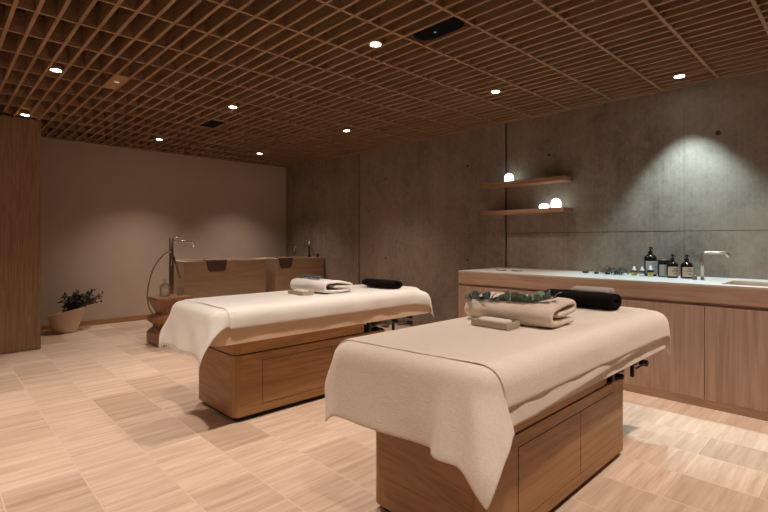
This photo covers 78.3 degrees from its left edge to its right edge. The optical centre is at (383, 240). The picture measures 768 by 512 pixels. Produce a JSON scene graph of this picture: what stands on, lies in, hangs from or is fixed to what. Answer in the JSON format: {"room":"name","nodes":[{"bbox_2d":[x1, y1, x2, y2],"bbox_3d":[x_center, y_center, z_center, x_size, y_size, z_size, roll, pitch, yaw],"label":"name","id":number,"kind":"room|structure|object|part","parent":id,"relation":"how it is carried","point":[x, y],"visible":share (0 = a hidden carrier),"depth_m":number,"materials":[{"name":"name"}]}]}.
{"room":"spa massage room","nodes":[
{"label":"spa massage room","id":0,"kind":"room"},
{"bbox_2d":[41,137,285,324],"bbox_3d":[-4.329,-0.210,7.044,6.550,3.120,0.150,0,0,-44],"label":"wall","id":1,"kind":"structure","parent":0,"point":[109,214],"depth_m":7.39,"materials":[{"name":"beige paint"}]},
{"bbox_2d":[41,314,148,330],"bbox_3d":[-3.413,1.212,7.810,4.068,0.075,0.018,0,0,-44],"label":"baseboard","id":2,"kind":"structure","parent":1,"relation":"attached to","point":[139,317],"depth_m":7.09,"materials":[{"name":"brown wood"}]},
{"bbox_2d":[41,133,284,167],"bbox_3d":[-4.205,-1.504,7.038,6.320,0.152,0.030,0,0,-44],"label":"trim","id":3,"kind":"structure","parent":1,"relation":"attached to","point":[50,136],"depth_m":7.29,"materials":[{"name":"brown wood"}]},
{"bbox_2d":[0,0,767,166],"bbox_3d":[-0.942,-1.650,3.677,6.750,0.440,9.800,0,0,-44],"label":"ceiling","id":4,"kind":"structure","parent":0,"point":[298,72],"depth_m":3.86,"materials":[{"name":"brown wood"}]},
{"bbox_2d":[19,107,30,115],"bbox_3d":[-4.090,-1.456,5.378,0.102,0.059,0.426,0,0,-44],"label":"recessed light","id":5,"kind":"object","parent":4,"relation":"in","point":[24,111],"visible":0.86,"depth_m":5.34,"materials":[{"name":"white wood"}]},
{"bbox_2d":[49,62,63,72],"bbox_3d":[-2.753,-1.456,3.965,0.102,0.059,0.426,0,0,-44],"label":"recessed light","id":6,"kind":"object","parent":4,"relation":"in","point":[56,67],"visible":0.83,"depth_m":3.94,"materials":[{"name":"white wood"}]},
{"bbox_2d":[104,76,127,88],"bbox_3d":[-2.429,-1.435,4.277,0.098,0.015,0.430,0,0,-44],"label":"ceiling sensor","id":7,"kind":"object","parent":4,"relation":"attached to","point":[114,83],"visible":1,"depth_m":4.27,"materials":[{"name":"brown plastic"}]},
{"bbox_2d":[199,120,225,127],"bbox_3d":[-2.121,-1.447,5.821,0.204,0.026,0.420,0,0,-44],"label":"ceiling vent","id":8,"kind":"object","parent":4,"relation":"in","point":[212,123],"visible":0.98,"depth_m":5.82,"materials":[{"name":"black metal"}]},
{"bbox_2d":[228,102,238,108],"bbox_3d":[-1.620,-1.456,5.058,0.102,0.059,0.426,0,0,-44],"label":"recessed light","id":9,"kind":"object","parent":4,"relation":"in","point":[235,105],"visible":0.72,"depth_m":5.04,"materials":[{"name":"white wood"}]},
{"bbox_2d":[360,33,392,47],"bbox_3d":[-0.061,-1.456,3.442,0.102,0.059,0.426,0,0,-44],"label":"recessed light","id":10,"kind":"object","parent":4,"relation":"in","point":[376,43],"visible":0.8,"depth_m":3.43,"materials":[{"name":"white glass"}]},
{"bbox_2d":[414,17,464,39],"bbox_3d":[0.373,-1.508,3.236,0.180,0.145,0.390,0,0,-44],"label":"ceiling speaker","id":11,"kind":"object","parent":4,"relation":"attached to","point":[452,24],"visible":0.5,"depth_m":3.22,"materials":[{"name":"black plastic"}]},
{"bbox_2d":[490,89,500,93],"bbox_3d":[1.072,-1.456,4.536,0.102,0.059,0.426,0,0,-44],"label":"recessed light","id":12,"kind":"object","parent":4,"relation":"in","point":[497,90],"visible":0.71,"depth_m":4.52,"materials":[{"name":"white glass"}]},
{"bbox_2d":[673,73,685,78],"bbox_3d":[2.575,-1.456,4.113,0.102,0.059,0.426,0,0,-44],"label":"recessed light","id":13,"kind":"object","parent":4,"relation":"in","point":[680,75],"visible":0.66,"depth_m":4.11,"materials":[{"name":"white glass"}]},
{"bbox_2d":[0,319,767,511],"bbox_3d":[-0.942,1.300,3.677,6.350,0.100,9.400,0,0,-44],"label":"floor","id":14,"kind":"structure","parent":0,"point":[96,418],"depth_m":2.82,"materials":[{"name":"beige wood"}]},
{"bbox_2d":[0,115,40,353],"bbox_3d":[-5.217,-0.065,5.143,2.228,2.630,1.348,0,0,-44],"label":"wood panel","id":15,"kind":"object","parent":14,"relation":"on","point":[20,138],"visible":1,"depth_m":5.30,"materials":[{"name":"brown wood"}]},
{"bbox_2d":[47,306,85,333],"bbox_3d":[-4.332,1.081,6.450,0.448,0.339,0.448,0,0,-44],"label":"plant pot","id":16,"kind":"object","parent":14,"relation":"on","point":[68,321],"visible":0.96,"depth_m":6.31,"materials":[{"name":"ceramic"}]},
{"bbox_2d":[57,289,102,312],"bbox_3d":[-4.198,0.849,6.533,0.598,0.342,0.332,0,0,-44],"label":"plant","id":17,"kind":"object","parent":16,"relation":"in","point":[73,302],"visible":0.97,"depth_m":6.47,"materials":[{"name":"green plant"}]},
{"bbox_2d":[146,294,192,346],"bbox_3d":[-2.626,0.967,5.783,0.410,0.566,0.410,0,0,-44],"label":"stool","id":18,"kind":"object","parent":14,"relation":"on","point":[162,305],"visible":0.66,"depth_m":5.62,"materials":[{"name":"brown wood"}]},
{"bbox_3d":[-2.626,0.687,5.783,0.409,0.006,0.409,0,0,-44],"label":"seat","id":19,"kind":"part","parent":18,"relation":"part of","materials":[{"name":"brown wood"}]},
{"bbox_2d":[147,236,193,312],"bbox_3d":[-2.826,0.596,6.359,0.640,1.309,0.270,0,0,-44],"label":"tub filler","id":20,"kind":"object","parent":14,"relation":"on","point":[172,261],"visible":0.73,"depth_m":6.27,"materials":[{"name":"brown"}]},
{"bbox_2d":[174,258,265,298],"bbox_3d":[-2.558,0.772,7.314,1.303,0.955,0.588,0,0,-44],"label":"bathtub","id":21,"kind":"object","parent":14,"relation":"on","point":[240,275],"visible":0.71,"depth_m":7.06,"materials":[{"name":"brown wood"}]},
{"bbox_2d":[203,259,226,271],"bbox_3d":[-2.510,0.368,7.016,0.320,0.181,0.136,0,0,-44],"label":"pad","id":22,"kind":"object","parent":21,"relation":"on","point":[214,265],"visible":1,"depth_m":6.96,"materials":[{"name":"brown"}]},
{"bbox_2d":[258,256,323,291],"bbox_3d":[-1.613,0.772,8.226,0.978,0.955,0.588,0,0,-44],"label":"bathtub","id":23,"kind":"object","parent":14,"relation":"on","point":[278,278],"visible":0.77,"depth_m":7.89,"materials":[{"name":"brown wood"}]},
{"bbox_2d":[275,257,292,267],"bbox_3d":[-1.661,0.368,7.835,0.270,0.181,0.136,0,0,-44],"label":"pad","id":24,"kind":"object","parent":23,"relation":"on","point":[285,262],"visible":1,"depth_m":7.79,"materials":[{"name":"brown"}]},
{"bbox_2d":[294,238,313,256],"bbox_3d":[-1.407,0.124,8.299,0.426,0.342,0.070,0,0,-44],"label":"tub filler","id":25,"kind":"object","parent":23,"relation":"on","point":[308,245],"visible":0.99,"depth_m":8.36,"materials":[{"name":"brown"}]},
{"bbox_2d":[199,304,428,420],"bbox_3d":[-0.581,0.858,4.059,2.180,0.785,0.790,0,0,-44],"label":"massage table","id":26,"kind":"object","parent":14,"relation":"on","point":[247,372],"visible":0.7,"depth_m":3.46,"materials":[{"name":"brown wood"}]},
{"bbox_2d":[158,300,228,368],"bbox_3d":[-1.349,0.639,3.328,0.259,0.369,0.838,0,0,-44],"label":"fringed throw","id":27,"kind":"object","parent":26,"relation":"on","point":[190,327],"visible":0.97,"depth_m":3.21,"materials":[{"name":"beige fabric"}]},
{"bbox_3d":[-1.217,0.739,3.446,0.050,0.088,0.517,0,0,-44],"label":"frame","id":28,"kind":"part","parent":26,"relation":"part of","materials":[{"name":"brown wood"}]},
{"bbox_3d":[-1.019,0.739,3.241,0.050,0.088,0.050,0,0,-44],"label":"corner post","id":29,"kind":"part","parent":26,"relation":"part of","materials":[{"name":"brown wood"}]},
{"bbox_3d":[-1.019,1.004,3.241,0.050,0.422,0.050,0,0,-44],"label":"corner post","id":30,"kind":"part","parent":26,"relation":"part of","materials":[{"name":"brown wood"}]},
{"bbox_3d":[-0.641,1.002,3.573,0.615,0.305,0.007,0,0,-44],"label":"door panel","id":31,"kind":"part","parent":26,"relation":"part of","materials":[{"name":"brown wood"}]},
{"bbox_3d":[-0.800,0.739,3.848,1.105,0.088,0.620,0,0,-44],"label":"frame","id":32,"kind":"part","parent":26,"relation":"part of","materials":[{"name":"brown wood"}]},
{"bbox_2d":[184,285,433,328],"bbox_3d":[-0.536,0.597,4.102,2.103,0.305,0.830,0,0,-44],"label":"sheet","id":33,"kind":"object","parent":26,"relation":"on","point":[253,309],"visible":0.75,"depth_m":3.65,"materials":[{"name":"white fabric"}]},
{"bbox_2d":[288,289,313,295],"bbox_3d":[-0.695,0.431,3.936,0.115,0.030,0.220,0,0,-44],"label":"soap dish","id":34,"kind":"object","parent":33,"relation":"on","point":[292,291],"visible":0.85,"depth_m":3.87,"materials":[{"name":"beige stone"}]},
{"bbox_2d":[290,277,352,292],"bbox_3d":[-0.559,0.389,4.185,0.337,0.107,0.521,0,0,-44],"label":"folded towel","id":35,"kind":"object","parent":33,"relation":"on","point":[316,285],"visible":0.97,"depth_m":4.04,"materials":[{"name":"beige fabric"}]},
{"bbox_2d":[299,274,321,278],"bbox_3d":[-0.650,0.319,4.170,0.075,0.032,0.336,0,0,-38],"label":"eucalyptus sprig","id":36,"kind":"object","parent":35,"relation":"on","point":[305,275],"visible":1,"depth_m":4.14,"materials":[{"name":"green plant"}]},
{"bbox_2d":[362,278,402,288],"bbox_3d":[-0.021,0.406,4.481,0.168,0.078,0.422,0,0,-44],"label":"rolled towel","id":37,"kind":"object","parent":33,"relation":"on","point":[383,283],"visible":1,"depth_m":4.38,"materials":[{"name":"black fabric"}]},
{"bbox_3d":[-0.581,0.576,4.059,2.180,0.222,0.790,0,0,-44],"label":"mattress","id":38,"kind":"part","parent":26,"relation":"part of","materials":[{"name":"beige fabric"}]},
{"bbox_3d":[-0.260,1.002,3.941,0.432,0.305,0.007,0,0,-44],"label":"door panel","id":39,"kind":"part","parent":26,"relation":"part of","materials":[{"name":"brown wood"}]},
{"bbox_3d":[-0.128,0.736,4.497,0.660,0.095,0.580,0,0,-44],"label":"metal frame","id":40,"kind":"part","parent":26,"relation":"part of","materials":[{"name":"black metal"}]},
{"bbox_2d":[376,337,665,511],"bbox_3d":[0.808,0.858,2.613,2.189,0.785,0.790,0,0,-44],"label":"massage table","id":41,"kind":"object","parent":14,"relation":"on","point":[556,450],"visible":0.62,"depth_m":2.11,"materials":[{"name":"brown wood"}]},
{"bbox_3d":[-0.022,1.004,2.208,0.050,0.422,0.050,0,0,-44],"label":"corner post","id":42,"kind":"part","parent":41,"relation":"part of","materials":[{"name":"brown wood"}]},
{"bbox_3d":[0.373,1.004,1.798,0.050,0.422,0.050,0,0,-44],"label":"corner post","id":43,"kind":"part","parent":41,"relation":"part of","materials":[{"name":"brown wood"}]},
{"bbox_2d":[325,341,651,509],"bbox_3d":[0.776,0.654,2.557,2.150,0.415,0.912,0,0,-44],"label":"cover","id":44,"kind":"object","parent":41,"relation":"on","point":[456,409],"visible":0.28,"depth_m":1.77,"materials":[{"name":"fabric"}]},
{"bbox_2d":[338,306,670,408],"bbox_3d":[0.840,0.601,2.644,2.163,0.317,0.836,0,0,-44],"label":"blanket","id":45,"kind":"object","parent":44,"relation":"on","point":[528,361],"visible":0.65,"depth_m":2.15,"materials":[{"name":"fabric"}]},
{"bbox_2d":[471,316,519,329],"bbox_3d":[0.578,0.428,2.454,0.130,0.030,0.220,0,0,-44],"label":"soap dish","id":46,"kind":"object","parent":45,"relation":"on","point":[474,321],"visible":0.88,"depth_m":2.40,"materials":[{"name":"beige wood"}]},
{"bbox_2d":[479,317,511,322],"bbox_3d":[0.578,0.418,2.454,0.086,0.022,0.168,0,0,-44],"label":"soap bar","id":47,"kind":"object","parent":46,"relation":"in","point":[493,319],"visible":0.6,"depth_m":2.43,"materials":[{"name":"beige"}]},
{"bbox_2d":[465,292,575,327],"bbox_3d":[0.746,0.374,2.616,0.316,0.137,0.531,0,0,-44],"label":"folded towel","id":48,"kind":"object","parent":45,"relation":"on","point":[551,313],"visible":0.83,"depth_m":2.47,"materials":[{"name":"fabric"}]},
{"bbox_2d":[464,289,561,301],"bbox_3d":[0.678,0.297,2.575,0.557,0.081,0.116,0,0,37],"label":"eucalyptus sprig","id":49,"kind":"object","parent":48,"relation":"on","point":[540,295],"visible":1,"depth_m":2.54,"materials":[{"name":"green plant"}]},
{"bbox_3d":[0.667,0.317,2.586,0.523,0.042,0.065,0,0,34],"label":"stem","id":50,"kind":"part","parent":49,"relation":"part of","materials":[{"name":"brown"}]},
{"bbox_2d":[544,289,621,309],"bbox_3d":[1.325,0.390,3.175,0.182,0.105,0.471,0,0,-44],"label":"rolled towel","id":51,"kind":"object","parent":45,"relation":"on","point":[603,300],"visible":0.76,"depth_m":3.06,"materials":[{"name":"black fabric"}]},
{"bbox_2d":[571,286,614,293],"bbox_3d":[1.470,0.384,3.322,0.164,0.116,0.261,0,0,-44],"label":"folded cloth","id":52,"kind":"object","parent":45,"relation":"on","point":[578,288],"visible":0.27,"depth_m":3.27,"materials":[{"name":"beige fabric"}]},
{"bbox_3d":[0.761,1.002,2.140,0.587,0.305,0.007,0,0,-44],"label":"door panel","id":53,"kind":"part","parent":41,"relation":"part of","materials":[{"name":"brown wood"}]},
{"bbox_3d":[0.592,0.739,2.405,1.105,0.088,0.620,0,0,-44],"label":"frame","id":54,"kind":"part","parent":41,"relation":"part of","materials":[{"name":"brown wood"}]},
{"bbox_3d":[1.132,1.002,2.498,0.432,0.305,0.007,0,0,-44],"label":"door panel","id":55,"kind":"part","parent":41,"relation":"part of","materials":[{"name":"brown wood"}]},
{"bbox_3d":[0.808,0.576,2.613,2.189,0.222,0.790,0,0,-44],"label":"mattress","id":56,"kind":"part","parent":41,"relation":"part of","materials":[{"name":"fabric"}]},
{"bbox_3d":[1.339,0.772,2.688,0.032,0.032,0.050,0,0,-44],"label":"knob","id":57,"kind":"part","parent":41,"relation":"part of","materials":[{"name":"black plastic"}]},
{"bbox_3d":[1.383,1.004,2.772,0.050,0.422,0.050,0,0,-44],"label":"corner post","id":58,"kind":"part","parent":41,"relation":"part of","materials":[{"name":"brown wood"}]},
{"bbox_3d":[1.476,0.775,2.806,0.020,0.070,0.020,0,0,-44],"label":"lever","id":59,"kind":"part","parent":41,"relation":"part of","materials":[{"name":"black plastic"}]},
{"bbox_3d":[1.634,0.770,2.973,0.040,0.040,0.050,0,0,-44],"label":"knob","id":60,"kind":"part","parent":41,"relation":"part of","materials":[{"name":"black plastic"}]},
{"bbox_2d":[459,283,767,420],"bbox_3d":[2.467,0.857,4.082,0.878,0.786,3.850,0,0,-44],"label":"base cabinet","id":61,"kind":"object","parent":14,"relation":"on","point":[718,360],"visible":0.46,"depth_m":3.51,"materials":[{"name":"brown wood"}]},
{"bbox_3d":[0.941,0.840,5.047,0.022,0.696,0.338,0,0,-44],"label":"door","id":62,"kind":"part","parent":61,"relation":"part of","materials":[{"name":"brown wood"}]},
{"bbox_3d":[1.395,0.840,4.576,0.022,0.696,0.962,0,0,-44],"label":"door","id":63,"kind":"part","parent":61,"relation":"part of","materials":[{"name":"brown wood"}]},
{"bbox_2d":[458,267,767,307],"bbox_3d":[2.467,0.396,4.082,0.878,0.136,3.850,0,0,-44],"label":"countertop","id":64,"kind":"structure","parent":61,"relation":"on","point":[730,291],"depth_m":3.96,"materials":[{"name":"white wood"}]},
{"bbox_2d":[594,265,611,272],"bbox_3d":[2.170,0.281,4.660,0.166,0.088,0.149,0,0,26],"label":"branch","id":65,"kind":"object","parent":64,"relation":"on","point":[603,271],"visible":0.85,"depth_m":4.63,"materials":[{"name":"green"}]},
{"bbox_2d":[606,267,628,274],"bbox_3d":[2.240,0.290,4.527,0.187,0.072,0.224,0,0,8],"label":"sprig","id":66,"kind":"object","parent":64,"relation":"on","point":[621,269],"visible":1,"depth_m":4.50,"materials":[{"name":"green plant"}]},
{"bbox_2d":[631,266,636,274],"bbox_3d":[2.335,0.284,4.406,0.052,0.088,0.052,0,0,-44],"label":"dropper bottle","id":67,"kind":"object","parent":64,"relation":"on","point":[634,271],"visible":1,"depth_m":4.39,"materials":[{"name":"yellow glass"}]},
{"bbox_2d":[644,247,656,275],"bbox_3d":[2.462,0.194,4.361,0.105,0.269,0.105,0,0,-44],"label":"pump bottle","id":68,"kind":"object","parent":64,"relation":"on","point":[650,258],"visible":0.9,"depth_m":4.33,"materials":[{"name":"black glass"}]},
{"bbox_2d":[647,265,653,275],"bbox_3d":[2.411,0.276,4.271,0.052,0.104,0.052,0,0,-44],"label":"dropper bottle","id":69,"kind":"object","parent":64,"relation":"on","point":[650,270],"visible":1,"depth_m":4.25,"materials":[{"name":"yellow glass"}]},
{"bbox_2d":[658,260,669,276],"bbox_3d":[2.534,0.252,4.272,0.098,0.153,0.097,0,0,-44],"label":"lidded jar","id":70,"kind":"object","parent":64,"relation":"on","point":[661,263],"visible":0.65,"depth_m":4.24,"materials":[{"name":"black"}]},
{"bbox_3d":[2.534,0.193,4.272,0.098,0.035,0.097,0,0,-44],"label":"lid","id":71,"kind":"part","parent":70,"relation":"part of","materials":[{"name":"black plastic"}]},
{"bbox_2d":[666,254,678,277],"bbox_3d":[2.532,0.225,4.144,0.093,0.206,0.093,0,0,-44],"label":"pump bottle","id":72,"kind":"object","parent":64,"relation":"on","point":[672,267],"visible":0.98,"depth_m":4.11,"materials":[{"name":"black"}]},
{"bbox_2d":[680,255,692,278],"bbox_3d":[2.614,0.225,4.074,0.093,0.206,0.093,0,0,-44],"label":"pump bottle","id":73,"kind":"object","parent":64,"relation":"on","point":[686,268],"visible":0.98,"depth_m":4.04,"materials":[{"name":"black glass"}]},
{"bbox_2d":[692,251,730,279],"bbox_3d":[2.700,0.208,3.895,0.268,0.240,0.048,0,0,20],"label":"faucet","id":74,"kind":"object","parent":64,"relation":"on","point":[694,277],"visible":0.97,"depth_m":3.90,"materials":[{"name":"silver metal"}]},
{"bbox_2d":[728,282,767,286],"bbox_3d":[2.941,0.396,3.476,0.500,0.108,0.720,0,0,-44],"label":"sink basin","id":75,"kind":"object","parent":64,"relation":"in","point":[760,284],"depth_m":3.78,"materials":[{"name":"ceramic"}]},
{"bbox_3d":[2.066,0.840,3.881,0.022,0.696,0.962,0,0,-44],"label":"door","id":76,"kind":"part","parent":61,"relation":"part of","materials":[{"name":"brown wood"}]},
{"bbox_3d":[2.736,0.840,3.186,0.022,0.696,0.962,0,0,-44],"label":"door","id":77,"kind":"part","parent":61,"relation":"part of","materials":[{"name":"brown wood"}]},
{"bbox_2d":[286,70,767,326],"bbox_3d":[1.415,-0.210,5.950,0.201,3.120,9.700,0,0,-44],"label":"wall","id":78,"kind":"structure","parent":0,"point":[680,172],"depth_m":5.23,"materials":[{"name":"grey concrete"}]},
{"bbox_3d":[-1.210,-0.210,8.550,0.030,3.120,2.313,0,0,-44],"label":"concrete panel","id":79,"kind":"part","parent":78,"relation":"part of","materials":[{"name":"grey concrete"}]},
{"bbox_3d":[0.549,-0.210,6.726,0.030,3.120,2.691,0,0,-44],"label":"concrete panel","id":80,"kind":"part","parent":78,"relation":"part of","materials":[{"name":"grey concrete"}]},
{"bbox_2d":[285,68,767,167],"bbox_3d":[1.333,-1.503,5.871,0.030,0.154,9.400,0,0,-44],"label":"trim","id":81,"kind":"structure","parent":78,"relation":"attached to","point":[764,69],"depth_m":5.10,"materials":[{"name":"brown wood"}]},
{"bbox_2d":[482,176,571,188],"bbox_3d":[1.621,-0.664,5.434,0.219,0.048,1.020,0,0,-44],"label":"wall shelf","id":82,"kind":"object","parent":78,"relation":"attached to","point":[555,179],"visible":1,"depth_m":5.31,"materials":[{"name":"brown wood"}]},
{"bbox_2d":[504,173,513,180],"bbox_3d":[1.476,-0.741,5.571,0.104,0.103,0.103,0,0,-44],"label":"glowing lamp","id":83,"kind":"object","parent":82,"relation":"on","point":[508,177],"visible":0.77,"depth_m":5.53,"materials":[{"name":"white glass"}]},
{"bbox_2d":[482,207,571,215],"bbox_3d":[1.621,-0.329,5.434,0.219,0.048,1.020,0,0,-44],"label":"wall shelf","id":84,"kind":"object","parent":78,"relation":"attached to","point":[557,209],"visible":1,"depth_m":5.33,"materials":[{"name":"brown wood"}]},
{"bbox_2d":[539,203,548,207],"bbox_3d":[1.789,-0.384,5.276,0.106,0.060,0.105,0,0,-44],"label":"glowing lamp","id":85,"kind":"object","parent":84,"relation":"on","point":[543,205],"visible":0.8,"depth_m":5.23,"materials":[{"name":"white glass"}]},
{"bbox_2d":[551,198,560,207],"bbox_3d":[1.875,-0.406,5.143,0.104,0.105,0.103,0,0,-44],"label":"glowing lamp","id":86,"kind":"object","parent":84,"relation":"on","point":[555,202],"visible":0.86,"depth_m":5.10,"materials":[{"name":"white glass"}]},
{"bbox_3d":[2.150,-0.210,5.067,0.030,3.120,1.864,0,0,-44],"label":"concrete panel","id":87,"kind":"part","parent":78,"relation":"part of","materials":[{"name":"grey concrete"}]},
{"bbox_3d":[3.760,-0.210,3.398,0.030,3.120,2.770,0,0,-44],"label":"concrete panel","id":88,"kind":"part","parent":78,"relation":"part of","materials":[{"name":"grey concrete"}]}
]}

